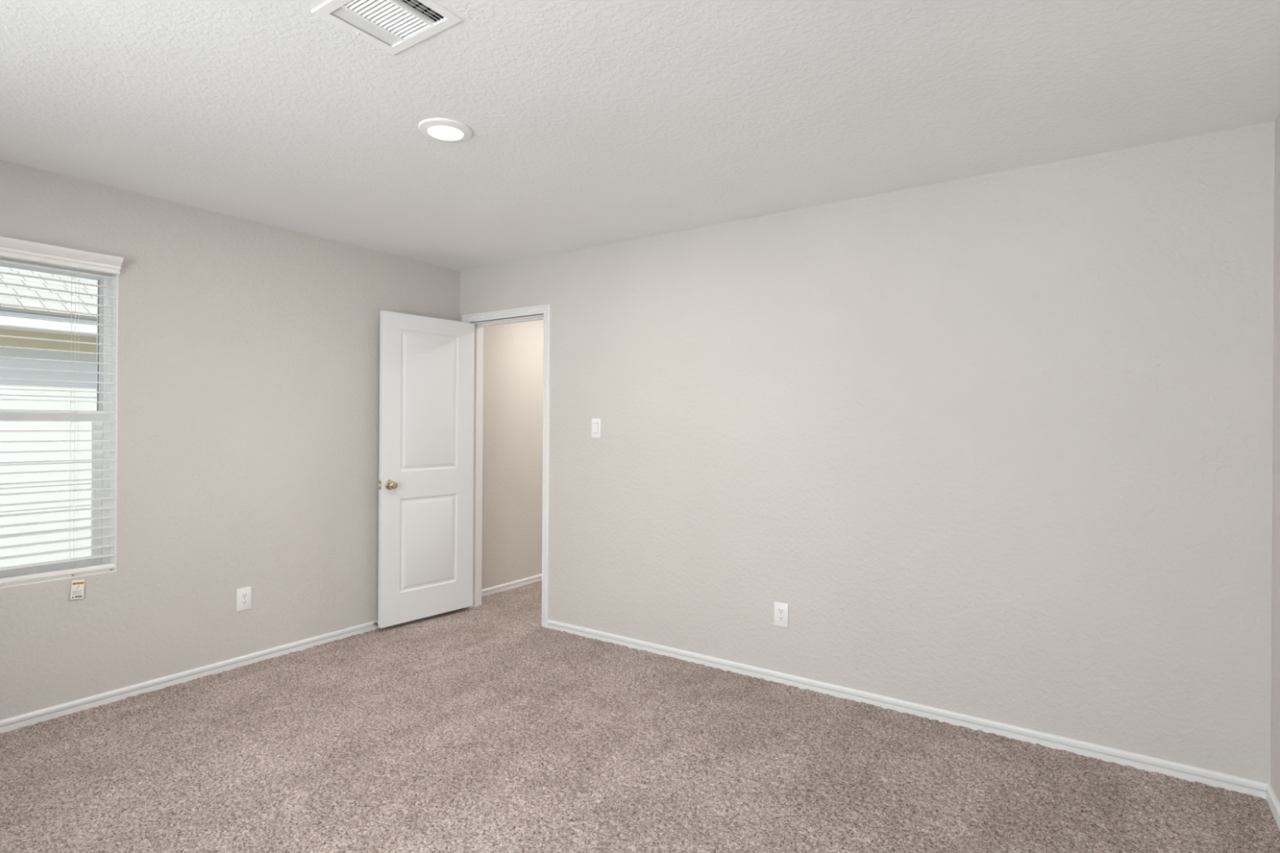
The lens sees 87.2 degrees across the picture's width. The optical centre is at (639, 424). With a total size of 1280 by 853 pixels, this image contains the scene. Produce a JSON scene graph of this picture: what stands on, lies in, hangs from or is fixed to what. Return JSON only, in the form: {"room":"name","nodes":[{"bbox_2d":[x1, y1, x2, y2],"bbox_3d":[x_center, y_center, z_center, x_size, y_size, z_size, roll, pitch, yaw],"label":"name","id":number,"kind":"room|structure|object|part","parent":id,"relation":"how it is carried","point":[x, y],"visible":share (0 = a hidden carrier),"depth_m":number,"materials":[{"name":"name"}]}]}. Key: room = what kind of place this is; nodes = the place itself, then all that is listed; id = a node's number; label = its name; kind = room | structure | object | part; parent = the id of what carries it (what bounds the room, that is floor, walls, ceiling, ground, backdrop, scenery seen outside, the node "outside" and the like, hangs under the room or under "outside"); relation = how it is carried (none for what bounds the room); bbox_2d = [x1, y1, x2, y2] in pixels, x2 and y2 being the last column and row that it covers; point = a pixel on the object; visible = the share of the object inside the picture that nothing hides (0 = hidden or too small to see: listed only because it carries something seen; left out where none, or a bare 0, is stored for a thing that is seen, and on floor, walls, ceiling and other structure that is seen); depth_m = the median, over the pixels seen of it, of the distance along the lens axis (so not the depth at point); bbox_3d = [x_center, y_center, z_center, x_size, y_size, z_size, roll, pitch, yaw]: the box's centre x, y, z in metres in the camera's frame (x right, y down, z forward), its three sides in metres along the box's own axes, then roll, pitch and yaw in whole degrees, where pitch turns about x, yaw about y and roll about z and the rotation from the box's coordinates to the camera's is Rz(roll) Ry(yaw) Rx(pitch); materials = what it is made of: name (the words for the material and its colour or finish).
{"room":"empty bedroom","nodes":[
{"label":"empty bedroom","id":0,"kind":"room"},
{"bbox_2d":[0,160,460,719],"bbox_3d":[-2.663,0.094,3.107,0.160,2.640,4.725,0,0,35],"label":"wall","id":1,"kind":"structure","parent":0,"point":[248,424],"depth_m":3.57,"materials":[{"name":"beige paint"}]},
{"bbox_2d":[0,257,118,588],"bbox_3d":[-2.818,-0.023,2.877,0.154,1.448,0.914,0,0,35],"label":"window","id":2,"kind":"structure","parent":1,"relation":"in","point":[110,378],"depth_m":3.22,"materials":[{"name":"white plastic"}]},
{"bbox_3d":[-2.858,-0.373,2.906,0.022,0.687,0.854,0,0,35],"label":"sash","id":3,"kind":"part","parent":2,"relation":"part of","materials":[{"name":"white plastic"}]},
{"bbox_3d":[-2.835,0.306,2.887,0.034,0.731,0.878,0,0,35],"label":"sash","id":4,"kind":"part","parent":2,"relation":"part of","materials":[{"name":"white plastic"}]},
{"bbox_2d":[0,235,123,586],"bbox_3d":[-2.750,-0.044,2.829,0.127,1.490,0.914,0,0,35],"label":"window blind","id":5,"kind":"object","parent":2,"relation":"attached to","point":[11,248],"visible":1,"depth_m":3.03,"materials":[{"name":"white plastic"}]},
{"bbox_3d":[-2.780,0.681,2.849,0.055,0.038,0.903,0,0,35],"label":"rail","id":6,"kind":"part","parent":5,"relation":"part of","materials":[{"name":"white plastic"}]},
{"bbox_3d":[-2.610,-0.023,3.095,0.055,1.385,0.002,0,0,35],"label":"ladder cord","id":7,"kind":"part","parent":5,"relation":"part of","materials":[{"name":"white fabric"}]},
{"bbox_2d":[70,575,84,599],"bbox_3d":[-2.581,0.749,3.084,0.013,0.107,0.053,0,0,34],"label":"tag","id":8,"kind":"object","parent":5,"relation":"hanging from","point":[77,586],"visible":1,"depth_m":3.08,"materials":[{"name":"white paper"}]},
{"bbox_3d":[-2.580,-0.022,3.088,0.001,1.385,0.002,0,0,20],"label":"lift cord","id":9,"kind":"part","parent":5,"relation":"part of","materials":[{"name":"white fabric"}]},
{"bbox_2d":[0,620,378,733],"bbox_3d":[-2.587,1.296,3.076,0.014,0.058,4.450,0,0,35],"label":"baseboard","id":10,"kind":"structure","parent":1,"relation":"attached to","point":[12,723],"depth_m":3.39,"materials":[{"name":"white paint"}]},
{"bbox_2d":[236,586,251,611],"bbox_3d":[-2.168,0.958,3.684,0.009,0.123,0.077,0,0,35],"label":"wall outlet","id":11,"kind":"object","parent":1,"relation":"attached to","point":[243,595],"visible":1,"depth_m":3.68,"materials":[{"name":"white plastic"}]},
{"bbox_2d":[240,600,248,605],"bbox_3d":[-2.167,0.978,3.683,0.003,0.027,0.034,0,0,35],"label":"receptacle","id":12,"kind":"object","parent":11,"relation":"attached to","point":[243,602],"depth_m":3.68,"materials":[{"name":"grey plastic"}]},
{"bbox_2d":[240,592,248,598],"bbox_3d":[-2.167,0.939,3.683,0.003,0.027,0.034,0,0,35],"label":"receptacle","id":13,"kind":"object","parent":11,"relation":"attached to","point":[243,595],"depth_m":3.68,"materials":[{"name":"grey plastic"}]},
{"bbox_2d":[481,320,543,589],"bbox_3d":[0.203,0.113,5.814,1.814,2.640,2.985,0,0,35],"label":"wall","id":14,"kind":"structure","parent":0,"point":[513,353],"depth_m":5.44,"materials":[{"name":"paint"}]},
{"bbox_2d":[481,573,542,596],"bbox_3d":[-0.492,1.310,6.226,0.014,0.058,2.885,0,0,35],"label":"baseboard","id":15,"kind":"structure","parent":14,"relation":"attached to","point":[510,585],"depth_m":5.43,"materials":[{"name":"white paint"}]},
{"bbox_2d":[0,0,1279,271],"bbox_3d":[0.042,-1.158,3.061,4.653,0.100,7.710,0,0,35],"label":"ceiling","id":16,"kind":"structure","parent":0,"point":[592,123],"depth_m":2.31,"materials":[{"name":"white paint"}]},
{"bbox_2d":[311,0,462,55],"bbox_3d":[-0.685,-1.155,1.828,0.312,0.102,0.254,0,0,35],"label":"ceiling vent","id":17,"kind":"object","parent":16,"relation":"in","point":[393,26],"visible":0.97,"depth_m":1.85,"materials":[{"name":"white metal"}]},
{"bbox_3d":[-0.667,-1.135,1.849,0.246,0.002,0.018,0,0,35],"label":"damper blade","id":18,"kind":"part","parent":17,"relation":"part of","materials":[{"name":"grey metal"}]},
{"bbox_3d":[-0.651,-1.135,1.872,0.246,0.002,0.018,0,0,35],"label":"damper blade","id":19,"kind":"part","parent":17,"relation":"part of","materials":[{"name":"grey metal"}]},
{"bbox_3d":[-0.635,-1.135,1.895,0.246,0.002,0.018,0,0,35],"label":"damper blade","id":20,"kind":"part","parent":17,"relation":"part of","materials":[{"name":"grey metal"}]},
{"bbox_2d":[417,117,472,142],"bbox_3d":[-0.735,-1.106,2.542,0.197,0.014,0.197,0,0,35],"label":"recessed light","id":21,"kind":"object","parent":16,"relation":"in","point":[446,130],"visible":1,"depth_m":2.52,"materials":[{"name":"white plastic"}]},
{"bbox_2d":[0,580,1279,852],"bbox_3d":[0.028,1.336,3.083,4.484,0.011,7.470,0,0,35],"label":"floor","id":22,"kind":"structure","parent":0,"point":[486,727],"depth_m":2.58,"materials":[{"name":"carpet"}]},
{"bbox_2d":[459,121,1275,783],"bbox_3d":[0.560,0.116,3.684,4.493,2.640,0.115,0,0,35],"label":"wall","id":23,"kind":"structure","parent":0,"point":[997,446],"depth_m":3.01,"materials":[{"name":"beige paint"}]},
{"bbox_2d":[461,303,551,627],"bbox_3d":[-0.914,0.274,4.689,0.856,2.124,0.134,0,0,35],"label":"door frame","id":24,"kind":"structure","parent":23,"relation":"attached to","point":[545,309],"depth_m":4.67,"materials":[{"name":"white paint"}]},
{"bbox_2d":[377,310,474,628],"bbox_3d":[-1.421,0.289,4.541,0.144,2.016,0.722,0,0,40],"label":"door","id":25,"kind":"structure","parent":24,"relation":"attached to","point":[425,485],"depth_m":4.50,"materials":[{"name":"white paint"}]},
{"bbox_3d":[-1.577,0.389,4.284,0.055,0.053,0.053,0,0,40],"label":"knob","id":26,"kind":"part","parent":25,"relation":"part of","materials":[{"name":"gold metal"}]},
{"bbox_2d":[591,418,600,437],"bbox_3d":[-0.274,0.025,4.182,0.072,0.118,0.012,0,0,35],"label":"light switch","id":27,"kind":"object","parent":23,"relation":"attached to","point":[596,423],"visible":1,"depth_m":4.18,"materials":[{"name":"white plastic"}]},
{"bbox_2d":[773,601,788,627],"bbox_3d":[0.731,0.988,3.487,0.077,0.123,0.009,0,0,35],"label":"wall outlet","id":28,"kind":"object","parent":23,"relation":"attached to","point":[780,610],"visible":1,"depth_m":3.48,"materials":[{"name":"white plastic"}]},
{"bbox_2d":[777,615,783,621],"bbox_3d":[0.730,1.007,3.485,0.034,0.027,0.003,0,0,35],"label":"receptacle","id":29,"kind":"object","parent":28,"relation":"attached to","point":[780,618],"depth_m":3.48,"materials":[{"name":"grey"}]},
{"bbox_2d":[777,608,783,613],"bbox_3d":[0.730,0.968,3.485,0.034,0.027,0.003,0,0,35],"label":"receptacle","id":30,"kind":"object","parent":28,"relation":"attached to","point":[780,611],"depth_m":3.48,"materials":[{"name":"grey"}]},
{"bbox_2d":[547,619,1270,799],"bbox_3d":[0.834,1.319,3.411,3.490,0.058,0.014,0,0,35],"label":"baseboard","id":31,"kind":"structure","parent":23,"relation":"attached to","point":[1188,773],"depth_m":3.00,"materials":[{"name":"white paint"}]},
{"bbox_2d":[1270,112,1279,804],"bbox_3d":[1.021,0.119,0.496,0.115,2.640,4.610,0,0,35],"label":"wall","id":32,"kind":"structure","parent":0,"point":[1275,628],"depth_m":2.38,"materials":[{"name":"beige paint"}]},
{"bbox_2d":[1265,784,1279,830],"bbox_3d":[1.005,1.320,0.599,0.014,0.058,4.450,0,0,35],"label":"baseboard","id":33,"kind":"structure","parent":32,"relation":"attached to","point":[1271,798],"depth_m":2.33,"materials":[{"name":"white paint"}]},
{"label":"outside","id":34,"kind":"structure","parent":0,"visible":0},
{"bbox_3d":[-7.162,1.855,8.931,13.840,0.100,28.000,0,0,35],"label":"ground","id":35,"kind":"structure","parent":34,"visible":0},
{"bbox_2d":[0,266,97,567],"bbox_3d":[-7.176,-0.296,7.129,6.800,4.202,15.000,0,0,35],"label":"window pane","id":36,"kind":"structure","parent":35,"relation":"on","point":[4,309],"depth_m":5.36,"materials":[{"name":"white"}]},
{"bbox_3d":[-4.752,-0.549,5.458,0.124,0.076,14.400,0,0,35],"label":"frieze moulding","id":37,"kind":"part","parent":36,"relation":"part of","materials":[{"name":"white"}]}
]}

